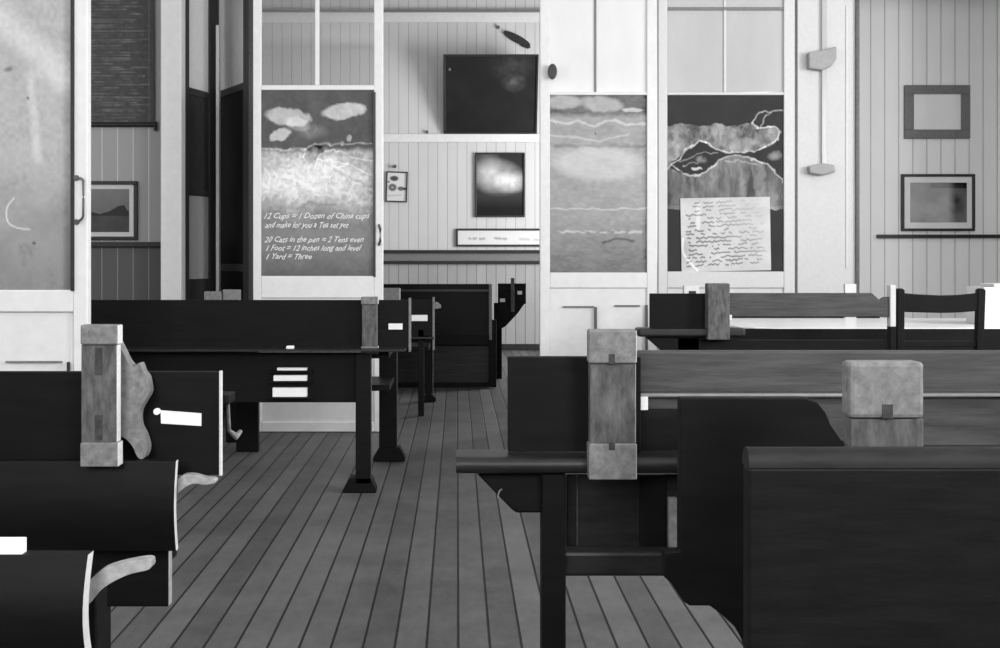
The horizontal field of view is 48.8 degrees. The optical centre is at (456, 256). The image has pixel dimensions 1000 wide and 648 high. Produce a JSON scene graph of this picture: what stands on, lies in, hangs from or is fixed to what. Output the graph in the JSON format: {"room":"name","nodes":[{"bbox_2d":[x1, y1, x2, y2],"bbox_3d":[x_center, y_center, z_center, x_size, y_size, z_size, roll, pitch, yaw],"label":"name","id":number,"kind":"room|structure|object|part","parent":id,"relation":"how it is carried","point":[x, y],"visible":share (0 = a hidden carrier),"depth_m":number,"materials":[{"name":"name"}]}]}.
{"room":"classroom","nodes":[
{"label":"classroom","id":0,"kind":"room"},
{"bbox_2d":[91,0,160,299],"bbox_3d":[-3.159,-1.206,8.140,2.916,4.613,0.080,0,0,0],"label":"wall","id":1,"kind":"structure","parent":0,"point":[117,153],"depth_m":8.10,"materials":[{"name":"grey wood"}]},
{"bbox_2d":[91,181,137,239],"bbox_3d":[-2.645,-0.341,8.085,0.594,0.433,0.030,0,0,0],"label":"picture frame","id":2,"kind":"object","parent":1,"relation":"attached to","point":[114,204],"visible":0.57,"depth_m":8.08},
{"bbox_2d":[91,189,128,231],"bbox_3d":[-2.649,-0.342,8.086,0.478,0.316,0.004,0,0,0],"label":"picture","id":3,"kind":"object","parent":2,"relation":"attached to","point":[109,207],"depth_m":8.08},
{"bbox_2d":[91,0,156,130],"bbox_3d":[-2.571,-1.628,8.078,0.734,1.401,0.036,0,0,0],"label":"chart","id":4,"kind":"object","parent":1,"relation":"attached to","point":[122,31],"visible":0.66,"depth_m":8.08,"materials":[{"name":"black paper"}]},
{"bbox_3d":[-2.571,-0.961,8.078,0.734,0.066,0.036,0,0,0],"label":"rod","id":5,"kind":"part","parent":4,"relation":"part of","materials":[{"name":"black wood"}]},
{"bbox_2d":[91,242,160,246],"bbox_3d":[-2.484,-0.092,8.080,0.850,0.037,0.040,0,0,0],"label":"trim","id":6,"kind":"structure","parent":1,"relation":"attached to","point":[93,244],"depth_m":8.06,"materials":[{"name":"black wood"}]},
{"bbox_2d":[217,0,252,409],"bbox_3d":[-1.593,-0.453,7.789,0.040,3.095,0.712,0,0,-33],"label":"door","id":7,"kind":"structure","parent":1,"relation":"in","point":[234,17],"depth_m":7.70,"materials":[{"name":"paint"}]},
{"bbox_3d":[-1.590,-1.550,7.791,0.010,0.700,0.512,0,0,-33],"label":"glass pane","id":8,"kind":"part","parent":7,"relation":"part of","materials":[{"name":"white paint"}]},
{"bbox_3d":[-1.593,0.300,7.789,0.018,0.400,0.512,0,0,-33],"label":"panel","id":9,"kind":"part","parent":7,"relation":"part of","materials":[{"name":"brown wood"}]},
{"bbox_2d":[262,0,539,343],"bbox_3d":[0.150,-1.000,13.044,9.500,4.200,0.112,0,0,0],"label":"wall","id":10,"kind":"structure","parent":0,"point":[441,175],"depth_m":13.00,"materials":[{"name":"white wood"}]},
{"bbox_2d":[386,171,407,201],"bbox_3d":[-0.711,-0.828,12.985,0.275,0.375,0.030,2,0,0],"label":"card","id":11,"kind":"object","parent":10,"relation":"attached to","point":[396,182],"visible":1,"depth_m":12.98,"materials":[{"name":"white paper"}]},
{"bbox_2d":[262,12,539,21],"bbox_3d":[-0.666,-2.830,12.985,3.761,0.118,0.030,0,0,0],"label":"trim","id":12,"kind":"structure","parent":10,"relation":"attached to","point":[266,16],"depth_m":12.97,"materials":[{"name":"white paint"}]},
{"bbox_2d":[262,10,539,11],"bbox_3d":[-0.665,-2.899,12.975,3.756,0.029,0.050,0,0,0],"label":"trim","id":13,"kind":"structure","parent":10,"relation":"attached to","point":[262,10],"depth_m":12.95,"materials":[{"name":"grey wood"}]},
{"bbox_2d":[383,134,539,141],"bbox_3d":[-0.666,-1.403,12.985,3.761,0.094,0.030,0,0,0],"label":"trim","id":14,"kind":"structure","parent":10,"relation":"attached to","point":[386,137],"depth_m":12.97,"materials":[{"name":"white paint"}]},
{"bbox_2d":[383,253,539,260],"bbox_3d":[-0.667,0.000,12.990,3.764,0.094,0.020,0,0,0],"label":"trim","id":15,"kind":"structure","parent":10,"relation":"attached to","point":[386,256],"depth_m":12.98,"materials":[{"name":"grey wood"}]},
{"bbox_2d":[383,250,539,252],"bbox_3d":[-0.665,-0.065,12.975,3.756,0.035,0.050,0,0,0],"label":"trim","id":16,"kind":"structure","parent":10,"relation":"attached to","point":[384,251],"depth_m":12.95,"materials":[{"name":"grey wood"}]},
{"bbox_2d":[383,261,539,263],"bbox_3d":[-0.666,0.065,12.980,3.758,0.035,0.040,0,0,0],"label":"trim","id":17,"kind":"structure","parent":10,"relation":"attached to","point":[384,262],"depth_m":12.96,"materials":[{"name":"grey wood"}]},
{"bbox_2d":[443,54,538,133],"bbox_3d":[0.392,-1.896,12.832,1.102,0.886,0.336,0,0,0],"label":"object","id":18,"kind":"object","parent":10,"relation":"attached to","point":[483,93],"visible":1,"depth_m":12.82,"materials":[{"name":"black"}]},
{"bbox_2d":[456,229,539,246],"bbox_3d":[0.513,-0.230,12.985,1.049,0.212,0.030,0,0,0],"label":"panel","id":19,"kind":"object","parent":10,"relation":"attached to","point":[464,237],"visible":0.92,"depth_m":12.98,"materials":[{"name":"white paper"}]},
{"bbox_2d":[475,153,524,216],"bbox_3d":[0.507,-0.852,12.985,0.590,0.760,0.030,0,0,0],"label":"picture frame","id":20,"kind":"object","parent":10,"relation":"attached to","point":[499,177],"visible":1,"depth_m":12.98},
{"bbox_2d":[503,31,530,48],"bbox_3d":[0.709,-2.563,12.982,0.323,0.208,0.035,0,0,0],"label":"oval plaque","id":21,"kind":"object","parent":10,"relation":"attached to","point":[512,36],"visible":1,"depth_m":12.96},
{"bbox_2d":[502,344,539,349],"bbox_3d":[-0.666,1.061,12.985,3.761,0.071,0.030,0,0,0],"label":"baseboard","id":22,"kind":"structure","parent":10,"relation":"attached to","point":[504,346],"depth_m":12.97,"materials":[{"name":"grey wood"}]},
{"bbox_2d":[111,350,742,647],"bbox_3d":[0.150,1.140,5.300,9.500,0.080,15.600,0,0,0],"label":"floor","id":23,"kind":"structure","parent":0,"point":[274,552],"depth_m":3.92,"materials":[{"name":"grey wood"}]},
{"bbox_2d":[0,0,90,370],"bbox_3d":[-1.714,-0.351,4.201,0.611,2.898,0.088,0,0,0],"label":"door","id":24,"kind":"structure","parent":23,"relation":"on","point":[45,45],"depth_m":4.21,"materials":[{"name":"white paint"}]},
{"bbox_3d":[-1.718,0.645,4.223,0.494,0.868,0.019,0,0,0],"label":"panel","id":25,"kind":"part","parent":24,"relation":"part of","materials":[{"name":"white paint"}]},
{"bbox_3d":[-1.433,-0.218,4.184,0.068,0.189,0.021,0,0,37],"label":"handle","id":26,"kind":"part","parent":24,"relation":"part of","materials":[{"name":"metal"}]},
{"bbox_2d":[0,550,155,647],"bbox_3d":[-0.868,0.738,1.580,0.946,0.723,0.420,0,0,0],"label":"bench","id":27,"kind":"object","parent":23,"relation":"on","point":[49,598],"visible":1,"depth_m":1.38,"materials":[{"name":"black wood"}]},
{"bbox_2d":[0,537,26,553],"bbox_3d":[-0.590,0.368,1.401,0.078,0.019,0.016,0,0,0],"label":"folded paper","id":28,"kind":"object","parent":27,"relation":"on","point":[8,545],"visible":1,"depth_m":1.39,"materials":[{"name":"white paper"}]},
{"bbox_3d":[-0.876,0.448,1.391,0.819,0.143,0.042,0,0,0],"label":"backrest","id":29,"kind":"part","parent":27,"relation":"part of","materials":[{"name":"black wood"}]},
{"bbox_3d":[-0.478,0.768,1.462,0.014,0.664,0.045,0,0,0],"label":"leg","id":30,"kind":"part","parent":27,"relation":"part of","materials":[{"name":"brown wood"}]},
{"bbox_3d":[-0.436,0.420,1.431,0.083,0.060,0.022,0,0,0],"label":"arm","id":31,"kind":"part","parent":27,"relation":"part of","materials":[{"name":"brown wood"}]},
{"bbox_2d":[0,324,242,647],"bbox_3d":[-1.218,0.610,2.167,1.599,0.979,0.425,0,0,0],"label":"bench","id":32,"kind":"object","parent":23,"relation":"on","point":[92,457],"visible":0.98,"depth_m":1.99,"materials":[{"name":"black wood"}]},
{"bbox_3d":[-1.207,0.449,1.986,1.400,0.162,0.030,0,0,0],"label":"backrest","id":33,"kind":"part","parent":32,"relation":"part of","materials":[{"name":"black wood"}]},
{"bbox_3d":[-0.638,0.244,1.973,0.064,0.175,0.024,0,0,0],"label":"post","id":34,"kind":"part","parent":32,"relation":"part of","materials":[{"name":"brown wood"}]},
{"bbox_3d":[-0.771,0.873,2.353,0.050,0.455,0.045,0,0,0],"label":"leg","id":35,"kind":"part","parent":32,"relation":"part of","materials":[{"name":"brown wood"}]},
{"bbox_3d":[-1.312,0.632,2.230,1.413,0.025,0.300,0,0,0],"label":"seat","id":36,"kind":"part","parent":32,"relation":"part of","materials":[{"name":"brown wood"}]},
{"bbox_3d":[-0.474,0.413,2.011,0.070,0.035,0.022,0,0,0],"label":"arm","id":37,"kind":"part","parent":32,"relation":"part of","materials":[{"name":"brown wood"}]},
{"bbox_3d":[-0.448,0.267,2.085,0.045,0.019,0.060,0,0,0],"label":"hinge plate","id":38,"kind":"part","parent":32,"relation":"part of","materials":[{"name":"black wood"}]},
{"bbox_2d":[216,25,219,290],"bbox_3d":[-1.677,-0.266,7.725,0.022,2.717,0.050,0,0,0],"label":"pole","id":39,"kind":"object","parent":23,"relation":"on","point":[217,26],"depth_m":7.70,"materials":[{"name":"white paint"}]},
{"bbox_2d":[204,289,240,441],"bbox_3d":[-1.755,0.646,6.510,1.064,0.909,0.100,0,0,0],"label":"bench","id":40,"kind":"object","parent":23,"relation":"on","point":[228,294],"visible":0.18,"depth_m":6.48,"materials":[{"name":"black wood"}]},
{"bbox_3d":[-1.436,0.345,6.480,0.100,0.285,0.040,0,0,0],"label":"post","id":41,"kind":"part","parent":40,"relation":"part of","materials":[{"name":"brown wood"}]},
{"bbox_3d":[-1.333,0.800,6.540,0.077,0.600,0.040,0,0,0],"label":"leg","id":42,"kind":"part","parent":40,"relation":"part of","materials":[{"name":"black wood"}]},
{"bbox_3d":[-1.328,0.340,6.490,0.106,0.298,0.020,0,0,0],"label":"post","id":43,"kind":"part","parent":40,"relation":"part of","materials":[{"name":"grey wood"}]},
{"bbox_2d":[91,297,410,492],"bbox_3d":[-1.402,0.643,5.655,2.368,0.913,1.190,0,0,0],"label":"bench","id":44,"kind":"object","parent":23,"relation":"on","point":[337,341],"visible":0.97,"depth_m":5.20,"materials":[{"name":"black wood"}]},
{"bbox_3d":[-1.496,0.565,5.173,2.139,0.235,0.025,0,0,0],"label":"rack panel","id":45,"kind":"part","parent":44,"relation":"part of","materials":[{"name":"black wood"}]},
{"bbox_3d":[-1.184,0.800,6.225,0.124,0.600,0.050,0,0,0],"label":"leg","id":46,"kind":"part","parent":44,"relation":"part of","materials":[{"name":"black wood"}]},
{"bbox_2d":[273,387,306,396],"bbox_3d":[-0.780,0.631,5.141,0.158,0.042,0.033,0,0,0],"label":"paper stack","id":47,"kind":"object","parent":44,"relation":"in","point":[277,391],"visible":1,"depth_m":5.13,"materials":[{"name":"white paper"}]},
{"bbox_2d":[274,375,306,380],"bbox_3d":[-0.778,0.565,5.141,0.154,0.026,0.033,0,0,0],"label":"paper stack","id":48,"kind":"object","parent":44,"relation":"in","point":[276,377],"visible":1,"depth_m":5.13,"materials":[{"name":"white paper"}]},
{"bbox_2d":[268,370,312,398],"bbox_3d":[-0.777,0.596,5.140,0.205,0.131,0.040,0,0,0],"label":"shelf","id":49,"kind":"object","parent":44,"relation":"attached to","point":[271,383],"depth_m":5.16,"materials":[{"name":"black wood"}]},
{"bbox_2d":[277,367,306,369],"bbox_3d":[-0.770,0.523,5.141,0.138,0.012,0.033,0,0,0],"label":"paper stack","id":50,"kind":"object","parent":44,"relation":"in","point":[278,368],"visible":1,"depth_m":5.13,"materials":[{"name":"white paper"}]},
{"bbox_3d":[-0.436,0.754,5.145,0.072,0.605,0.050,0,0,0],"label":"leg","id":51,"kind":"part","parent":44,"relation":"part of","materials":[{"name":"black wood"}]},
{"bbox_3d":[-0.409,0.321,5.170,0.070,0.197,0.049,0,0,0],"label":"post","id":52,"kind":"part","parent":44,"relation":"part of","materials":[{"name":"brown wood"}]},
{"bbox_3d":[-0.370,0.460,5.560,0.096,0.040,0.720,0,0,0],"label":"rail","id":53,"kind":"part","parent":44,"relation":"part of","materials":[{"name":"black wood"}]},
{"bbox_3d":[-1.461,0.655,5.700,2.249,0.030,0.400,0,0,0],"label":"seat","id":54,"kind":"part","parent":44,"relation":"part of","materials":[{"name":"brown wood"}]},
{"bbox_3d":[-0.370,0.786,5.925,0.096,0.552,0.050,0,0,0],"label":"leg","id":55,"kind":"part","parent":44,"relation":"part of","materials":[{"name":"black wood"}]},
{"bbox_2d":[253,0,382,431],"bbox_3d":[-0.872,-0.452,6.904,0.816,3.097,0.083,0,0,0],"label":"door","id":56,"kind":"structure","parent":23,"relation":"on","point":[318,149],"depth_m":6.91,"materials":[{"name":"white paint"}]},
{"bbox_3d":[-0.877,0.647,6.923,0.710,0.779,0.019,0,0,0],"label":"panel","id":57,"kind":"part","parent":56,"relation":"part of","materials":[{"name":"white paint"}]},
{"bbox_3d":[-0.484,-0.138,6.883,0.016,0.137,0.043,0,0,-18],"label":"handle","id":58,"kind":"part","parent":56,"relation":"part of","materials":[{"name":"metal"}]},
{"bbox_2d":[383,288,440,415],"bbox_3d":[-0.598,0.650,7.975,0.974,0.900,0.850,0,0,0],"label":"bench","id":59,"kind":"object","parent":23,"relation":"on","point":[422,311],"visible":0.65,"depth_m":7.60,"materials":[{"name":"black wood"}]},
{"bbox_3d":[-0.642,0.655,8.050,0.884,0.030,0.400,0,0,0],"label":"seat","id":60,"kind":"part","parent":59,"relation":"part of","materials":[{"name":"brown wood"}]},
{"bbox_3d":[-0.249,0.800,7.620,0.042,0.600,0.040,0,0,0],"label":"leg","id":61,"kind":"part","parent":59,"relation":"part of","materials":[{"name":"black wood"}]},
{"bbox_3d":[-0.214,0.827,8.375,0.064,0.425,0.050,0,0,0],"label":"leg","id":62,"kind":"part","parent":59,"relation":"part of","materials":[{"name":"black wood"}]},
{"bbox_3d":[-0.139,0.336,7.630,0.055,0.048,0.020,0,0,0],"label":"arm","id":63,"kind":"part","parent":59,"relation":"part of","materials":[{"name":"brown wood"}]},
{"bbox_2d":[383,284,495,387],"bbox_3d":[-0.367,0.662,9.225,1.394,0.875,0.150,0,0,0],"label":"bench","id":64,"kind":"object","parent":23,"relation":"on","point":[464,354],"visible":0.58,"depth_m":9.20,"materials":[{"name":"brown wood"}]},
{"bbox_3d":[-0.398,0.905,9.235,1.333,0.335,0.030,0,0,0],"label":"panel","id":65,"kind":"part","parent":64,"relation":"part of","materials":[{"name":"black wood"}]},
{"bbox_3d":[0.279,0.459,9.205,0.025,0.467,0.070,0,0,0],"label":"post","id":66,"kind":"part","parent":64,"relation":"part of","materials":[{"name":"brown wood"}]},
{"bbox_3d":[0.298,0.807,9.210,0.063,0.563,0.060,0,0,0],"label":"leg","id":67,"kind":"part","parent":64,"relation":"part of","materials":[{"name":"black wood"}]},
{"bbox_2d":[494,278,525,378],"bbox_3d":[0.473,0.644,9.916,0.296,0.912,0.106,0,0,8],"label":"bench","id":68,"kind":"object","parent":23,"relation":"on","point":[511,296],"visible":0.81,"depth_m":9.90,"materials":[{"name":"black wood"}]},
{"bbox_3d":[0.369,0.850,9.950,0.072,0.500,0.060,0,0,0],"label":"leg","id":69,"kind":"part","parent":68,"relation":"part of","materials":[{"name":"black wood"}]},
{"bbox_3d":[0.500,0.341,9.880,0.031,0.305,0.040,0,0,0],"label":"post","id":70,"kind":"part","parent":68,"relation":"part of","materials":[{"name":"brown wood"}]},
{"bbox_2d":[456,329,999,647],"bbox_3d":[1.046,0.606,1.914,2.096,0.988,0.472,0,0,0],"label":"school desk","id":71,"kind":"object","parent":23,"relation":"on","point":[592,438],"visible":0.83,"depth_m":1.75,"materials":[{"name":"black wood"}]},
{"bbox_3d":[0.152,0.720,1.742,0.038,0.761,0.045,0,0,0],"label":"leg","id":72,"kind":"part","parent":71,"relation":"part of","materials":[{"name":"black wood"}]},
{"bbox_3d":[0.292,0.412,1.778,0.199,0.118,0.006,0,0,0],"label":"panel moulding","id":73,"kind":"part","parent":71,"relation":"part of","materials":[{"name":"grey wood"}]},
{"bbox_3d":[0.239,0.225,1.698,0.070,0.123,0.024,0,0,0],"label":"post","id":74,"kind":"part","parent":71,"relation":"part of","materials":[{"name":"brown wood"}]},
{"bbox_3d":[0.285,0.415,1.790,0.217,0.128,0.020,0,0,0],"label":"panel","id":75,"kind":"part","parent":71,"relation":"part of","materials":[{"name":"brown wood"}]},
{"bbox_3d":[0.316,0.412,1.776,0.042,0.121,0.008,0,0,0],"label":"panel","id":76,"kind":"part","parent":71,"relation":"part of","materials":[{"name":"black wood"}]},
{"bbox_2d":[634,283,895,349],"bbox_3d":[1.289,0.604,4.580,1.085,0.991,0.120,0,0,0],"label":"bench","id":77,"kind":"object","parent":23,"relation":"on","point":[677,321],"visible":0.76,"depth_m":4.60,"materials":[{"name":"black wood"}]},
{"bbox_3d":[0.962,0.717,4.600,0.092,0.765,0.060,0,0,0],"label":"leg","id":78,"kind":"part","parent":77,"relation":"part of","materials":[{"name":"black wood"}]},
{"bbox_3d":[1.077,0.225,4.550,0.090,0.232,0.060,0,0,0],"label":"post","id":79,"kind":"part","parent":77,"relation":"part of","materials":[{"name":"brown wood"}]},
{"bbox_3d":[1.820,0.695,4.610,0.023,0.809,0.040,0,0,0],"label":"leg","id":80,"kind":"part","parent":77,"relation":"part of","materials":[{"name":"black wood"}]},
{"bbox_3d":[1.820,0.204,4.610,0.023,0.174,0.040,0,0,0],"label":"post","id":81,"kind":"part","parent":77,"relation":"part of","materials":[{"name":"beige paint"}]},
{"bbox_2d":[659,284,879,349],"bbox_3d":[1.862,0.630,6.548,1.310,0.940,0.103,0,0,0],"label":"bench","id":82,"kind":"object","parent":23,"relation":"on","point":[847,288],"visible":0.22,"depth_m":6.51,"materials":[{"name":"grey wood"}]},
{"bbox_3d":[1.387,0.300,6.520,0.092,0.263,0.040,0,0,0],"label":"post","id":83,"kind":"part","parent":82,"relation":"part of","materials":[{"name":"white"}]},
{"bbox_3d":[2.330,0.296,6.525,0.068,0.272,0.030,0,0,0],"label":"post","id":84,"kind":"part","parent":82,"relation":"part of","materials":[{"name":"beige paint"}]},
{"bbox_2d":[662,396,999,642],"bbox_3d":[0.752,0.653,1.530,0.940,0.922,0.060,0,0,0],"label":"bench","id":85,"kind":"object","parent":23,"relation":"on","point":[705,567],"visible":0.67,"depth_m":1.50,"materials":[{"name":"black wood"}]},
{"bbox_3d":[0.443,0.439,1.510,0.322,0.494,0.020,0,0,0],"label":"panel","id":86,"kind":"part","parent":85,"relation":"part of","materials":[{"name":"black wood"}]},
{"bbox_2d":[730,318,999,349],"bbox_3d":[2.804,0.724,5.838,2.991,0.751,0.885,0,0,0],"label":"table","id":87,"kind":"object","parent":23,"relation":"on","point":[915,329],"visible":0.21,"depth_m":5.39,"materials":[{"name":"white wood"}]},
{"bbox_2d":[966,283,999,324],"bbox_3d":[2.841,0.243,5.720,0.297,0.212,0.200,0,0,0],"label":"box","id":88,"kind":"object","parent":87,"relation":"on","point":[992,298],"visible":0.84,"depth_m":5.62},
{"bbox_2d":[742,360,999,647],"bbox_3d":[0.792,0.608,1.274,1.001,0.984,0.351,0,0,0],"label":"bench","id":89,"kind":"object","parent":23,"relation":"on","point":[881,539],"visible":1,"depth_m":1.10,"materials":[{"name":"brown wood"}]},
{"bbox_3d":[0.792,0.202,1.113,1.001,0.019,0.027,0,0,0],"label":"rail","id":90,"kind":"part","parent":89,"relation":"part of","materials":[{"name":"black wood"}]},
{"bbox_3d":[0.480,0.197,1.238,0.081,0.033,0.024,0,0,0],"label":"post","id":91,"kind":"part","parent":89,"relation":"part of","materials":[{"name":"grey wood"}]},
{"bbox_2d":[896,288,985,349],"bbox_3d":[2.180,0.621,5.148,0.398,0.958,0.404,0,0,0],"label":"wooden chair","id":92,"kind":"object","parent":23,"relation":"on","point":[905,302],"visible":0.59,"depth_m":4.95,"materials":[{"name":"black wood"}]},
{"bbox_3d":[1.998,0.280,4.963,0.034,0.276,0.034,0,0,0],"label":"post","id":93,"kind":"part","parent":92,"relation":"part of","materials":[{"name":"black wood"}]},
{"bbox_3d":[2.180,0.392,4.965,0.342,0.027,0.020,0,0,0],"label":"cross rail","id":94,"kind":"part","parent":92,"relation":"part of","materials":[{"name":"black wood"}]},
{"bbox_3d":[2.178,0.207,4.961,0.342,0.090,0.022,0,0,0],"label":"rail","id":95,"kind":"part","parent":92,"relation":"part of","materials":[{"name":"black wood"}]},
{"bbox_3d":[2.358,0.280,4.963,0.040,0.276,0.034,0,0,0],"label":"post","id":96,"kind":"part","parent":92,"relation":"part of","materials":[{"name":"black wood"}]},
{"bbox_2d":[859,0,999,317],"bbox_3d":[3.750,-1.000,9.040,2.300,4.200,0.080,0,0,0],"label":"wall","id":97,"kind":"structure","parent":0,"point":[902,42],"depth_m":9.00,"materials":[{"name":"white wood"}]},
{"bbox_2d":[904,85,969,138],"bbox_3d":[3.920,-1.184,8.985,0.534,0.436,0.030,0,0,0],"label":"picture frame","id":98,"kind":"object","parent":97,"relation":"attached to","point":[933,111],"visible":1,"depth_m":8.97,"materials":[{"name":"grey wood"}]},
{"bbox_2d":[914,94,960,129],"bbox_3d":[3.926,-1.186,8.986,0.388,0.290,0.004,0,0,0],"label":"picture","id":99,"kind":"object","parent":98,"relation":"attached to","point":[931,111],"depth_m":8.98},
{"bbox_2d":[901,174,974,230],"bbox_3d":[3.928,-0.444,8.985,0.599,0.465,0.030,0,0,0],"label":"picture frame","id":100,"kind":"object","parent":97,"relation":"attached to","point":[929,202],"visible":1,"depth_m":8.98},
{"bbox_2d":[910,183,966,221],"bbox_3d":[3.935,-0.445,8.986,0.460,0.325,0.004,0,0,0],"label":"picture","id":101,"kind":"object","parent":100,"relation":"attached to","point":[929,202],"depth_m":8.98},
{"bbox_2d":[876,235,999,237],"bbox_3d":[4.130,-0.169,8.980,1.401,0.028,0.040,0,0,0],"label":"trim","id":102,"kind":"structure","parent":97,"relation":"attached to","point":[877,236],"depth_m":8.96,"materials":[{"name":"black wood"}]},
{"bbox_3d":[0.150,-2.560,7.350,9.500,1.080,0.100,0,0,0],"label":"wall partition","id":103,"kind":"structure","parent":0,"visible":0},
{"bbox_2d":[161,0,184,299],"bbox_3d":[-1.874,-0.587,7.260,0.134,3.368,0.120,0,0,0],"label":"trim","id":104,"kind":"structure","parent":103,"relation":"attached to","point":[172,11],"depth_m":7.20,"materials":[{"name":"white paint"}]},
{"bbox_2d":[185,0,216,299],"bbox_3d":[-1.790,-0.453,7.581,0.040,3.095,0.471,0,0,17],"label":"door","id":105,"kind":"structure","parent":103,"relation":"in","point":[200,15],"depth_m":7.59,"materials":[{"name":"paint"}]},
{"bbox_3d":[-1.791,-0.135,7.581,0.018,0.570,0.271,0,0,17],"label":"panel","id":106,"kind":"part","parent":105,"relation":"part of","materials":[{"name":"grey wood"}]},
{"bbox_3d":[-1.788,-1.525,7.580,0.010,0.750,0.271,0,0,17],"label":"glass pane","id":107,"kind":"part","parent":105,"relation":"part of","materials":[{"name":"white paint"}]},
{"bbox_2d":[540,0,656,355],"bbox_3d":[0.939,-0.452,7.298,0.776,3.097,0.095,0,0,0],"label":"door","id":108,"kind":"structure","parent":103,"relation":"in","point":[598,58],"depth_m":7.31,"materials":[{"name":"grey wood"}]},
{"bbox_3d":[0.630,-1.224,7.277,0.060,0.102,0.055,0,0,0],"label":"knob","id":109,"kind":"part","parent":108,"relation":"part of","materials":[{"name":"grey metal"}]},
{"bbox_3d":[0.941,0.618,7.324,0.645,0.823,0.019,0,0,0],"label":"panel","id":110,"kind":"part","parent":108,"relation":"part of","materials":[{"name":"white paint"}]},
{"bbox_3d":[0.941,-1.525,7.321,0.645,0.854,0.006,0,0,0],"label":"glass pane","id":111,"kind":"part","parent":108,"relation":"part of","materials":[{"name":"white glass"}]},
{"bbox_3d":[1.089,0.633,7.302,0.355,0.630,0.012,0,0,0],"label":"panel moulding","id":112,"kind":"part","parent":108,"relation":"part of","materials":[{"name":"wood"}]},
{"bbox_2d":[657,0,794,349],"bbox_3d":[1.790,-0.452,7.322,0.906,3.097,0.045,0,0,0],"label":"door","id":113,"kind":"structure","parent":103,"relation":"in","point":[726,68],"depth_m":7.31,"materials":[{"name":"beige paint"}]},
{"bbox_3d":[1.787,0.618,7.324,0.775,0.823,0.019,0,0,0],"label":"panel","id":114,"kind":"part","parent":113,"relation":"part of","materials":[{"name":"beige paint"}]},
{"bbox_3d":[1.788,-1.525,7.321,0.775,0.854,0.006,0,0,0],"label":"glass pane","id":115,"kind":"part","parent":113,"relation":"part of","materials":[{"name":"white glass"}]},
{"bbox_2d":[680,197,770,271],"bbox_3d":[1.784,-0.151,7.304,0.603,0.499,0.002,0,0,0],"label":"paper sheet","id":116,"kind":"object","parent":113,"relation":"attached to","point":[727,233],"visible":1,"depth_m":7.30,"materials":[{"name":"white paper"}]},
{"bbox_2d":[795,0,854,292],"bbox_3d":[2.449,-0.452,7.327,0.405,3.101,0.046,0,0,0],"label":"door","id":117,"kind":"structure","parent":103,"relation":"in","point":[824,204],"depth_m":7.31,"materials":[{"name":"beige paint"}]},
{"bbox_2d":[807,0,835,175],"bbox_3d":[2.412,-1.155,7.281,0.184,1.229,0.062,0,0,0],"label":"rod bracket","id":118,"kind":"object","parent":117,"relation":"attached to","point":[823,59],"visible":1,"depth_m":7.29,"materials":[{"name":"grey metal"}]},
{"bbox_3d":[2.435,-1.186,7.300,0.033,1.166,0.024,0,0,0],"label":"rod","id":119,"kind":"part","parent":118,"relation":"part of","materials":[{"name":"white metal"}]},
{"bbox_2d":[855,0,858,292],"bbox_3d":[2.657,-0.451,7.325,0.022,3.092,0.070,0,0,0],"label":"door frame","id":120,"kind":"structure","parent":103,"relation":"attached to","point":[856,1],"depth_m":7.29,"materials":[{"name":"wood"}]}
]}

